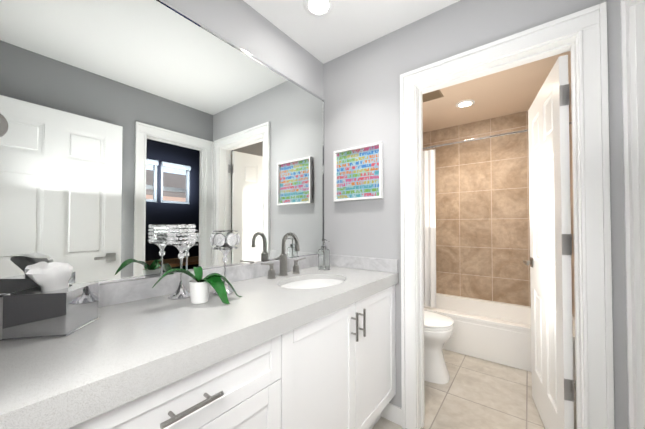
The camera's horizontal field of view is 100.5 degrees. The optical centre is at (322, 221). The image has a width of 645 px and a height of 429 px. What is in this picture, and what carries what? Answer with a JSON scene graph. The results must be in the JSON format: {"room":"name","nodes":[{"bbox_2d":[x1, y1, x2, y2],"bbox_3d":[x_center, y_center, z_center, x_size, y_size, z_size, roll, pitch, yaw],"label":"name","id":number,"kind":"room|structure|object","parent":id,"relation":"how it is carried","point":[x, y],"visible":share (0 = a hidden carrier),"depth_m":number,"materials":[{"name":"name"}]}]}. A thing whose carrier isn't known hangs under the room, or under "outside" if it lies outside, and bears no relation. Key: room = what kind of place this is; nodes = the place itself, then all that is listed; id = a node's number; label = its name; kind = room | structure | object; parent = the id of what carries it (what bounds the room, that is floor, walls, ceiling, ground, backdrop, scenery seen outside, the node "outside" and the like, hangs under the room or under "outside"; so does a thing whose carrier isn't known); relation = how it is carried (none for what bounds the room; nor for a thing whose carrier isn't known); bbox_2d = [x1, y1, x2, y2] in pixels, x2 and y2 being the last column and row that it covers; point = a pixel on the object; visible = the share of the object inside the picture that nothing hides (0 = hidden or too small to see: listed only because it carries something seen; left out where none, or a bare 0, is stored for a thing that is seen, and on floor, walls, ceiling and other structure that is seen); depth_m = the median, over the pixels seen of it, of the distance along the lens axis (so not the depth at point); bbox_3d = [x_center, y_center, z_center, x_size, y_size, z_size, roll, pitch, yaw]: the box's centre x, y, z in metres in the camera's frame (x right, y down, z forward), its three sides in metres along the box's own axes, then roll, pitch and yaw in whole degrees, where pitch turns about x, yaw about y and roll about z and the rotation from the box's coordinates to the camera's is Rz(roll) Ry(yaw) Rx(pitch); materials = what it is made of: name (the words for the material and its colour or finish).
{"room":"bathroom","nodes":[
{"label":"bathroom","id":0,"kind":"room"},
{"bbox_2d":[0,0,323,297],"bbox_3d":[0.059,0.025,2.173,0.131,2.440,3.910,-1,-1,38],"label":"vanity mirror","id":1,"kind":"object","parent":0,"point":[136,128],"depth_m":1.09,"materials":[{"name":"clear glass"}]},
{"bbox_2d":[0,114,7,136],"bbox_3d":[-0.907,-0.299,0.720,0.125,0.248,0.090,-1,-1,38],"label":"sconce","id":2,"kind":"object","parent":1,"relation":"attached to","point":[3,126],"visible":1,"depth_m":0.78,"materials":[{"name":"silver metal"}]},
{"bbox_2d":[243,0,570,132],"bbox_3d":[0.718,-1.234,1.687,1.795,0.060,3.910,-1,-1,38],"label":"ceiling","id":3,"kind":"structure","parent":0,"point":[342,27],"depth_m":1.81,"materials":[{"name":"paint"}]},
{"bbox_2d":[303,0,333,16],"bbox_3d":[-0.021,-1.201,1.488,0.170,0.011,0.170,-1,-1,38],"label":"recessed light","id":4,"kind":"object","parent":3,"relation":"in","point":[318,8],"visible":1,"depth_m":1.50,"materials":[{"name":"paint"}]},
{"bbox_2d":[422,90,443,101],"bbox_3d":[0.985,-1.184,2.522,0.240,0.010,0.240,-1,-1,38],"label":"ceiling vent","id":5,"kind":"object","parent":3,"relation":"in","point":[432,95],"visible":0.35,"depth_m":2.52,"materials":[{"name":"brown metal"}]},
{"bbox_2d":[456,100,474,107],"bbox_3d":[1.433,-1.180,2.694,0.170,0.011,0.170,-1,-1,38],"label":"recessed light","id":6,"kind":"object","parent":3,"relation":"in","point":[464,103],"visible":1,"depth_m":2.68,"materials":[{"name":"glass"}]},
{"bbox_2d":[372,349,576,428],"bbox_3d":[0.718,1.266,1.644,1.795,0.060,3.910,-1,-1,38],"label":"floor","id":7,"kind":"structure","parent":0,"point":[475,393],"depth_m":1.87,"materials":[{"name":"tile"}]},
{"bbox_2d":[0,254,398,428],"bbox_3d":[-0.266,0.727,1.155,0.599,1.000,1.676,-1,-1,38],"label":"bathroom vanity","id":8,"kind":"object","parent":7,"relation":"on","point":[310,345],"visible":0.98,"depth_m":0.83,"materials":[{"name":"white paint"}]},
{"bbox_2d":[0,262,99,340],"bbox_3d":[-0.747,0.204,0.746,0.144,0.191,0.157,0,-1,-11],"label":"tissue box","id":9,"kind":"object","parent":8,"relation":"on","point":[54,303],"visible":1,"depth_m":0.69,"materials":[{"name":"silver metal"}]},
{"bbox_2d":[166,224,195,299],"bbox_3d":[-0.577,0.158,1.095,0.107,0.295,0.106,-1,-1,38],"label":"candle holder","id":10,"kind":"object","parent":8,"relation":"on","point":[181,237],"visible":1,"depth_m":1.07,"materials":[{"name":"silver metal"}]},
{"bbox_2d":[152,266,241,303],"bbox_3d":[-0.448,0.235,0.992,0.195,0.136,0.288,-1,-1,38],"label":"orchid pot","id":11,"kind":"object","parent":8,"relation":"on","point":[199,287],"visible":1,"depth_m":0.99,"materials":[{"name":"ceramic"}]},
{"bbox_2d":[210,231,239,294],"bbox_3d":[-0.422,0.173,1.164,0.123,0.267,0.120,-1,-1,38],"label":"candle holder","id":12,"kind":"object","parent":8,"relation":"on","point":[224,243],"visible":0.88,"depth_m":1.13,"materials":[{"name":"silver metal"}]},
{"bbox_2d":[261,232,305,278],"bbox_3d":[-0.190,0.187,1.535,0.152,0.252,0.342,-1,-1,38],"label":"faucet","id":13,"kind":"object","parent":8,"relation":"on","point":[282,266],"visible":1,"depth_m":1.54,"materials":[{"name":"silver metal"}]},
{"bbox_2d":[318,239,329,270],"bbox_3d":[0.017,0.216,1.766,0.093,0.203,0.076,-1,-1,38],"label":"soap dispenser","id":14,"kind":"object","parent":8,"relation":"on","point":[323,258],"visible":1,"depth_m":1.74,"materials":[{"name":"clear glass"}]},
{"bbox_2d":[424,310,453,383],"bbox_3d":[0.719,0.838,2.313,0.754,0.818,0.460,-1,-1,38],"label":"toilet","id":15,"kind":"object","parent":7,"relation":"on","point":[438,329],"visible":0.35,"depth_m":2.08,"materials":[{"name":"ceramic"}]},
{"bbox_2d":[424,293,575,382],"bbox_3d":[1.601,1.076,2.796,1.539,0.360,0.768,-1,-1,38],"label":"bathtub","id":16,"kind":"object","parent":7,"relation":"on","point":[496,332],"visible":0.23,"depth_m":2.48,"materials":[{"name":"ceramic"}]},
{"bbox_2d":[323,0,628,428],"bbox_3d":[0.660,0.015,1.590,1.555,2.440,0.120,-1,-1,38],"label":"wall","id":17,"kind":"structure","parent":0,"point":[361,91],"depth_m":1.66,"materials":[{"name":"grey paint"}]},
{"bbox_2d":[333,142,382,201],"bbox_3d":[0.235,-0.326,1.826,0.370,0.360,0.032,-1,-1,38],"label":"framed art","id":18,"kind":"object","parent":17,"relation":"attached to","point":[358,173],"visible":0.96,"depth_m":1.82,"materials":[{"name":"multicoloured paper"}]},
{"bbox_2d":[381,403,401,425],"bbox_3d":[0.243,1.189,1.806,0.607,0.100,0.014,-1,-1,38],"label":"baseboard","id":19,"kind":"structure","parent":17,"relation":"attached to","point":[392,412],"depth_m":1.64,"materials":[{"name":"white paint"}]},
{"bbox_2d":[400,2,614,428],"bbox_3d":[0.874,0.164,1.423,0.882,2.136,0.168,-1,-1,38],"label":"door frame","id":20,"kind":"structure","parent":17,"relation":"attached to","point":[581,35],"depth_m":1.20,"materials":[{"name":"white paint"}]},
{"bbox_2d":[523,55,575,428],"bbox_3d":[1.327,0.211,1.585,0.135,2.023,0.703,-1,-1,28],"label":"door","id":21,"kind":"structure","parent":17,"relation":"in","point":[549,262],"depth_m":1.44,"materials":[{"name":"white paint"}]},
{"bbox_2d":[423,111,530,306],"bbox_3d":[1.873,0.042,3.167,1.555,2.440,0.120,-1,-1,38],"label":"wall","id":22,"kind":"structure","parent":0,"point":[482,225],"depth_m":3.10,"materials":[{"name":"beige tile"}]},
{"bbox_2d":[569,95,574,318],"bbox_3d":[1.599,0.036,2.811,1.555,2.440,0.780,-1,-1,38],"label":"wall tiles","id":23,"kind":"structure","parent":22,"relation":"attached to","point":[571,204],"depth_m":2.54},
{"bbox_2d":[423,121,571,307],"bbox_3d":[1.404,0.035,2.557,1.541,1.683,0.070,-1,-1,38],"label":"shower curtain","id":24,"kind":"object","parent":23,"relation":"attached to","point":[429,217],"visible":0.25,"depth_m":2.77,"materials":[{"name":"white fabric"}]},
{"bbox_3d":[1.382,0.007,1.155,0.120,2.440,3.910,-1,-1,38],"label":"wall","id":25,"kind":"structure","parent":0,"visible":0},
{"bbox_2d":[620,0,644,428],"bbox_3d":[1.063,0.152,0.738,0.168,2.136,0.747,-1,-1,38],"label":"door frame","id":26,"kind":"structure","parent":25,"relation":"attached to","point":[632,13],"depth_m":1.02,"materials":[{"name":"white paint"}]}
]}

